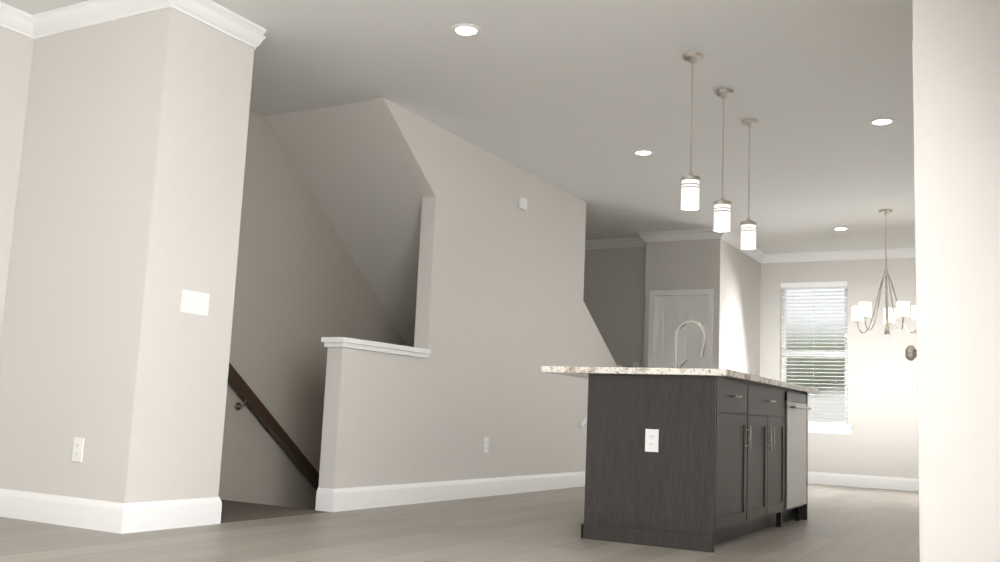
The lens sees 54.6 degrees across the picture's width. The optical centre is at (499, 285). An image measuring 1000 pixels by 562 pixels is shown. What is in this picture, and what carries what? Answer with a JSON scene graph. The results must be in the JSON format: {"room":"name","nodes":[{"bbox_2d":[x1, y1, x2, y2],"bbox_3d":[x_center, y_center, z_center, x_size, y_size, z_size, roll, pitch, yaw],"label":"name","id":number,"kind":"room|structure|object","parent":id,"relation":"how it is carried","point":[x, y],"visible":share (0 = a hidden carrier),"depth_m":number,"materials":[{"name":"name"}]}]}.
{"room":"open-plan kitchen","nodes":[
{"label":"open-plan kitchen","id":0,"kind":"room"},
{"bbox_2d":[0,7,253,502],"bbox_3d":[-2.080,-0.114,5.338,1.100,2.740,0.610,-2,-9,29],"label":"wall column","id":1,"kind":"structure","parent":0,"point":[127,220],"depth_m":5.05,"materials":[{"name":"beige paint"}]},
{"bbox_2d":[72,437,83,461],"bbox_3d":[-2.116,0.824,4.851,0.072,0.118,0.009,-2,-9,29],"label":"electrical outlet","id":2,"kind":"object","parent":1,"relation":"attached to","point":[78,447],"visible":1,"depth_m":4.85,"materials":[{"name":"white plastic"}]},
{"bbox_2d":[180,289,209,315],"bbox_3d":[-1.592,0.092,5.059,0.012,0.118,0.189,-2,-9,29],"label":"light switch","id":3,"kind":"object","parent":1,"relation":"attached to","point":[194,302],"visible":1,"depth_m":5.05,"materials":[{"name":"white plastic"}]},
{"bbox_2d":[0,26,407,509],"bbox_3d":[-2.050,1.265,6.567,0.120,6.340,11.720,-2,-9,29],"label":"wall","id":4,"kind":"structure","parent":0,"point":[302,287],"depth_m":7.18,"materials":[{"name":"beige paint"}]},
{"bbox_2d":[0,2,39,39],"bbox_3d":[-3.606,-1.729,3.738,0.082,0.100,4.080,-2,-9,29],"label":"crown molding","id":5,"kind":"structure","parent":4,"relation":"attached to","point":[11,18],"depth_m":5.36,"materials":[{"name":"white wood"}]},
{"bbox_2d":[0,488,131,533],"bbox_3d":[-2.268,1.130,4.884,1.086,0.140,0.016,-2,-9,29],"label":"baseboard","id":6,"kind":"structure","parent":4,"relation":"attached to","point":[112,517],"depth_m":4.81,"materials":[{"name":"white wood"}]},
{"bbox_2d":[28,0,187,37],"bbox_3d":[-2.116,-1.471,5.173,1.092,0.100,0.082,-2,-9,29],"label":"crown molding","id":7,"kind":"structure","parent":4,"relation":"attached to","point":[89,13],"depth_m":5.22,"materials":[{"name":"white wood"}]},
{"bbox_2d":[220,500,221,523],"bbox_3d":[-1.977,1.216,5.431,1.116,0.140,0.016,-2,-9,29],"label":"baseboard","id":8,"kind":"structure","parent":4,"relation":"attached to","point":[220,500],"depth_m":5.16,"materials":[{"name":"white wood"}]},
{"bbox_2d":[228,362,318,489],"bbox_3d":[-1.225,1.897,7.781,0.103,2.602,3.392,-2,-9,29],"label":"stair handrail","id":9,"kind":"object","parent":4,"relation":"attached to","point":[254,403],"visible":0.42,"depth_m":6.98,"materials":[{"name":"brown wood"}]},
{"bbox_2d":[221,500,325,522],"bbox_3d":[-0.419,3.142,8.131,1.100,2.820,6.720,-2,-9,29],"label":"floor","id":10,"kind":"structure","parent":0,"point":[233,511],"depth_m":5.85,"materials":[{"name":"wood"}]},
{"bbox_2d":[264,101,421,346],"bbox_3d":[-0.584,0.025,8.135,0.980,3.340,4.810,-2,-9,29],"label":"ceiling soffit","id":11,"kind":"structure","parent":0,"point":[347,162],"depth_m":7.37,"materials":[{"name":"beige paint"}]},
{"bbox_2d":[0,0,914,253],"bbox_3d":[0.741,-1.364,6.162,5.890,0.200,13.370,-2,-9,29],"label":"ceiling","id":12,"kind":"structure","parent":0,"point":[582,100],"depth_m":6.29,"materials":[{"name":"white paint"}]},
{"bbox_2d":[181,0,265,48],"bbox_3d":[-1.496,-1.431,5.266,0.102,0.100,0.692,-2,-9,29],"label":"crown molding","id":13,"kind":"structure","parent":12,"relation":"attached to","point":[210,13],"depth_m":5.25,"materials":[{"name":"white wood"}]},
{"bbox_2d":[451,24,481,36],"bbox_3d":[-0.187,-1.409,5.354,0.172,0.008,0.172,-2,-9,29],"label":"recessed light","id":14,"kind":"object","parent":12,"relation":"in","point":[467,30],"visible":1,"depth_m":5.34,"materials":[{"name":"white plastic"}]},
{"bbox_2d":[632,149,653,155],"bbox_3d":[1.131,-1.044,7.635,0.172,0.008,0.172,-2,-9,29],"label":"recessed light","id":15,"kind":"object","parent":12,"relation":"in","point":[642,152],"visible":1,"depth_m":7.63,"materials":[{"name":"white plastic"}]},
{"bbox_2d":[680,52,702,210],"bbox_3d":[1.092,-0.878,5.522,0.120,0.902,0.120,-2,-9,29],"label":"pendant light","id":16,"kind":"object","parent":12,"relation":"hanging from","point":[690,186],"visible":1,"depth_m":5.45,"materials":[{"name":"white glass"}]},
{"bbox_2d":[713,88,732,231],"bbox_3d":[1.404,-0.788,6.097,0.120,0.902,0.120,-2,-9,29],"label":"pendant light","id":17,"kind":"object","parent":12,"relation":"hanging from","point":[722,208],"visible":1,"depth_m":6.02,"materials":[{"name":"white glass"}]},
{"bbox_2d":[740,118,757,249],"bbox_3d":[1.716,-0.697,6.671,0.120,0.902,0.120,-2,-9,29],"label":"pendant light","id":18,"kind":"object","parent":12,"relation":"hanging from","point":[748,233],"visible":1,"depth_m":6.60,"materials":[{"name":"white glass"}]},
{"bbox_2d":[832,227,849,230],"bbox_3d":[3.590,-0.593,10.188,0.172,0.008,0.172,-2,-9,29],"label":"recessed light","id":19,"kind":"object","parent":12,"relation":"in","point":[841,228],"visible":1,"depth_m":10.17,"materials":[{"name":"white plastic"}]},
{"bbox_2d":[869,117,895,125],"bbox_3d":[2.611,-1.116,6.616,0.172,0.008,0.172,-2,-9,29],"label":"recessed light","id":20,"kind":"object","parent":12,"relation":"in","point":[883,121],"visible":0.98,"depth_m":6.61,"materials":[{"name":"white plastic"}]},
{"bbox_2d":[852,209,915,336],"bbox_3d":[3.674,-0.109,9.210,0.644,1.220,0.624,-2,-9,29],"label":"chandelier","id":21,"kind":"object","parent":12,"relation":"hanging from","point":[861,311],"visible":1,"depth_m":9.13,"materials":[{"name":"silver metal"}]},
{"bbox_2d":[0,484,919,561],"bbox_3d":[0.612,1.571,5.767,5.890,0.250,13.370,-2,-9,29],"label":"floor","id":22,"kind":"structure","parent":0,"point":[849,524],"depth_m":4.99,"materials":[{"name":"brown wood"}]},
{"bbox_2d":[132,497,219,532],"bbox_3d":[-1.652,1.157,4.889,0.016,0.140,0.600,-2,-9,29],"label":"baseboard","id":23,"kind":"structure","parent":22,"relation":"on","point":[168,514],"depth_m":4.89,"materials":[{"name":"white wood"}]},
{"bbox_2d":[581,372,816,552],"bbox_3d":[1.343,1.069,6.056,0.776,0.885,2.260,-2,-9,29],"label":"kitchen island","id":24,"kind":"object","parent":22,"relation":"on","point":[697,459],"depth_m":5.17,"materials":[{"name":"wood"}]},
{"bbox_2d":[645,428,658,452],"bbox_3d":[0.800,0.818,5.099,0.072,0.118,0.009,-2,-9,29],"label":"outlet","id":25,"kind":"object","parent":24,"relation":"attached to","point":[651,434],"depth_m":5.10,"materials":[{"name":"white plastic"}]},
{"bbox_2d":[541,366,818,393],"bbox_3d":[1.260,0.617,6.180,1.050,0.035,2.350,-2,-9,29],"label":"island countertop","id":26,"kind":"structure","parent":24,"relation":"on","point":[560,370],"depth_m":5.21,"materials":[{"name":"beige stone"}]},
{"bbox_2d":[673,320,706,367],"bbox_3d":[1.221,0.414,6.221,0.230,0.376,0.083,-2,-9,29],"label":"faucet","id":27,"kind":"object","parent":26,"relation":"on","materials":[{"name":"silver metal"}]},
{"bbox_2d":[776,391,811,527],"bbox_3d":[1.991,1.168,6.532,0.114,0.873,0.592,-2,-9,29],"label":"dishwasher","id":28,"kind":"object","parent":24,"relation":"in","point":[795,406],"depth_m":6.49,"materials":[{"name":"silver metal"}]},
{"bbox_2d":[318,98,616,488],"bbox_3d":[0.083,0.363,8.181,0.120,2.740,4.590,-2,-9,29],"label":"wall","id":29,"kind":"structure","parent":0,"point":[503,316],"depth_m":7.55,"materials":[{"name":"beige paint"}]},
{"bbox_2d":[324,471,585,511],"bbox_3d":[0.073,1.648,7.973,0.036,0.140,4.606,-2,-9,29],"label":"baseboard","id":30,"kind":"structure","parent":29,"relation":"attached to","point":[354,498],"depth_m":7.04,"materials":[{"name":"white wood"}]},
{"bbox_2d":[321,337,621,427],"bbox_3d":[0.047,1.122,8.075,0.180,1.206,4.650,-2,-9,29],"label":"trim","id":31,"kind":"structure","parent":29,"relation":"on","point":[352,343],"depth_m":6.42,"materials":[{"name":"white wood"}]},
{"bbox_2d":[483,437,488,452],"bbox_3d":[-0.110,1.263,7.654,0.009,0.118,0.072,-2,-9,29],"label":"outlet","id":32,"kind":"object","parent":29,"relation":"attached to","point":[485,444],"visible":1,"depth_m":7.64,"materials":[{"name":"white plastic"}]},
{"bbox_2d":[519,197,526,210],"bbox_3d":[0.198,-0.697,8.296,0.028,0.100,0.110,-2,-9,29],"label":"door chime","id":33,"kind":"object","parent":29,"relation":"attached to","point":[522,203],"visible":1,"depth_m":8.27,"materials":[{"name":"white plastic"}]},
{"bbox_2d":[583,247,645,367],"bbox_3d":[1.266,0.832,11.281,1.100,2.740,0.120,-2,-9,29],"label":"wall","id":34,"kind":"structure","parent":0,"point":[614,292],"depth_m":11.25,"materials":[{"name":"beige paint"}]},
{"bbox_2d":[585,237,645,249],"bbox_3d":[1.267,-0.491,11.357,1.100,0.100,0.110,-2,-9,29],"label":"crown molding","id":35,"kind":"structure","parent":34,"relation":"attached to","point":[631,241],"depth_m":11.34,"materials":[{"name":"white wood"}]},
{"bbox_2d":[643,239,706,367],"bbox_3d":[1.938,0.773,10.622,0.720,2.740,0.120,-2,-9,29],"label":"wall","id":36,"kind":"structure","parent":0,"point":[670,265],"depth_m":10.72,"materials":[{"name":"beige paint"}]},
{"bbox_2d":[636,228,715,243],"bbox_3d":[1.972,-0.547,10.707,0.932,0.100,0.102,-2,-9,29],"label":"crown molding","id":37,"kind":"structure","parent":36,"relation":"attached to","point":[694,234],"depth_m":10.71,"materials":[{"name":"white wood"}]},
{"bbox_2d":[648,289,713,368],"bbox_3d":[1.959,1.089,10.518,0.724,2.087,0.083,-2,-9,29],"label":"door","id":38,"kind":"structure","parent":36,"relation":"attached to","point":[675,311],"depth_m":10.60,"materials":[{"name":"white wood"}]},
{"bbox_2d":[707,238,760,375],"bbox_3d":[2.701,0.871,11.104,0.125,2.740,1.720,-2,-9,29],"label":"wall","id":39,"kind":"structure","parent":0,"point":[729,274],"depth_m":10.91,"materials":[{"name":"beige paint"}]},
{"bbox_2d":[716,231,767,262],"bbox_3d":[2.801,-0.452,11.147,0.082,0.100,1.692,-2,-9,29],"label":"crown molding","id":40,"kind":"structure","parent":39,"relation":"attached to","point":[729,237],"depth_m":11.00,"materials":[{"name":"white wood"}]},
{"bbox_2d":[760,257,918,478],"bbox_3d":[3.888,0.977,11.508,5.450,2.740,0.160,-2,-9,29],"label":"wall","id":41,"kind":"structure","parent":0,"point":[882,440],"depth_m":11.20,"materials":[{"name":"beige paint"}]},
{"bbox_2d":[782,288,852,434],"bbox_3d":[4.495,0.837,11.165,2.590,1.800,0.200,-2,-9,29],"label":"window","id":42,"kind":"structure","parent":41,"relation":"in","point":[830,428],"depth_m":11.45,"materials":[{"name":"white plastic"}]},
{"bbox_2d":[781,281,847,423],"bbox_3d":[3.748,0.798,11.565,0.774,1.678,0.073,-2,-9,29],"label":"window blind","id":43,"kind":"object","parent":42,"relation":"attached to","point":[817,285],"visible":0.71,"depth_m":11.57,"materials":[{"name":"white plastic"}]},
{"bbox_2d":[768,248,914,262],"bbox_3d":[4.624,-0.370,11.167,3.240,0.100,0.082,-2,-9,29],"label":"crown molding","id":44,"kind":"structure","parent":41,"relation":"attached to","point":[897,252],"depth_m":11.48,"materials":[{"name":"white wood"}]},
{"bbox_2d":[808,472,918,490],"bbox_3d":[4.553,2.228,10.832,3.300,0.140,0.016,-2,-9,29],"label":"baseboard","id":45,"kind":"structure","parent":41,"relation":"attached to","point":[836,479],"depth_m":11.05,"materials":[{"name":"white wood"}]},
{"bbox_2d":[913,0,999,561],"bbox_3d":[2.027,-0.156,3.688,0.700,2.740,1.120,-2,-9,29],"label":"wall","id":46,"kind":"structure","parent":0,"point":[956,55],"depth_m":3.28,"materials":[{"name":"beige paint"}]},
{"bbox_2d":[905,345,916,360],"bbox_3d":[1.529,0.251,3.569,0.064,0.060,0.060,-2,-9,29],"label":"handle","id":47,"kind":"object","parent":46,"relation":"attached to","point":[910,352],"visible":0.54,"depth_m":3.56,"materials":[{"name":"silver metal"}]},
{"bbox_2d":[912,40,919,547],"bbox_3d":[1.700,0.177,3.821,0.018,2.087,0.824,-2,-9,29],"label":"door frame","id":48,"kind":"structure","parent":46,"relation":"attached to","point":[916,305],"depth_m":3.47,"materials":[{"name":"white wood"}]},
{"label":"outside","id":49,"kind":"structure","parent":0,"visible":0},
{"bbox_2d":[787,287,844,420],"bbox_3d":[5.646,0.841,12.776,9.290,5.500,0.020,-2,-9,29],"label":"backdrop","id":50,"kind":"structure","parent":49,"point":[819,359],"depth_m":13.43,"materials":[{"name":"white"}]}
]}

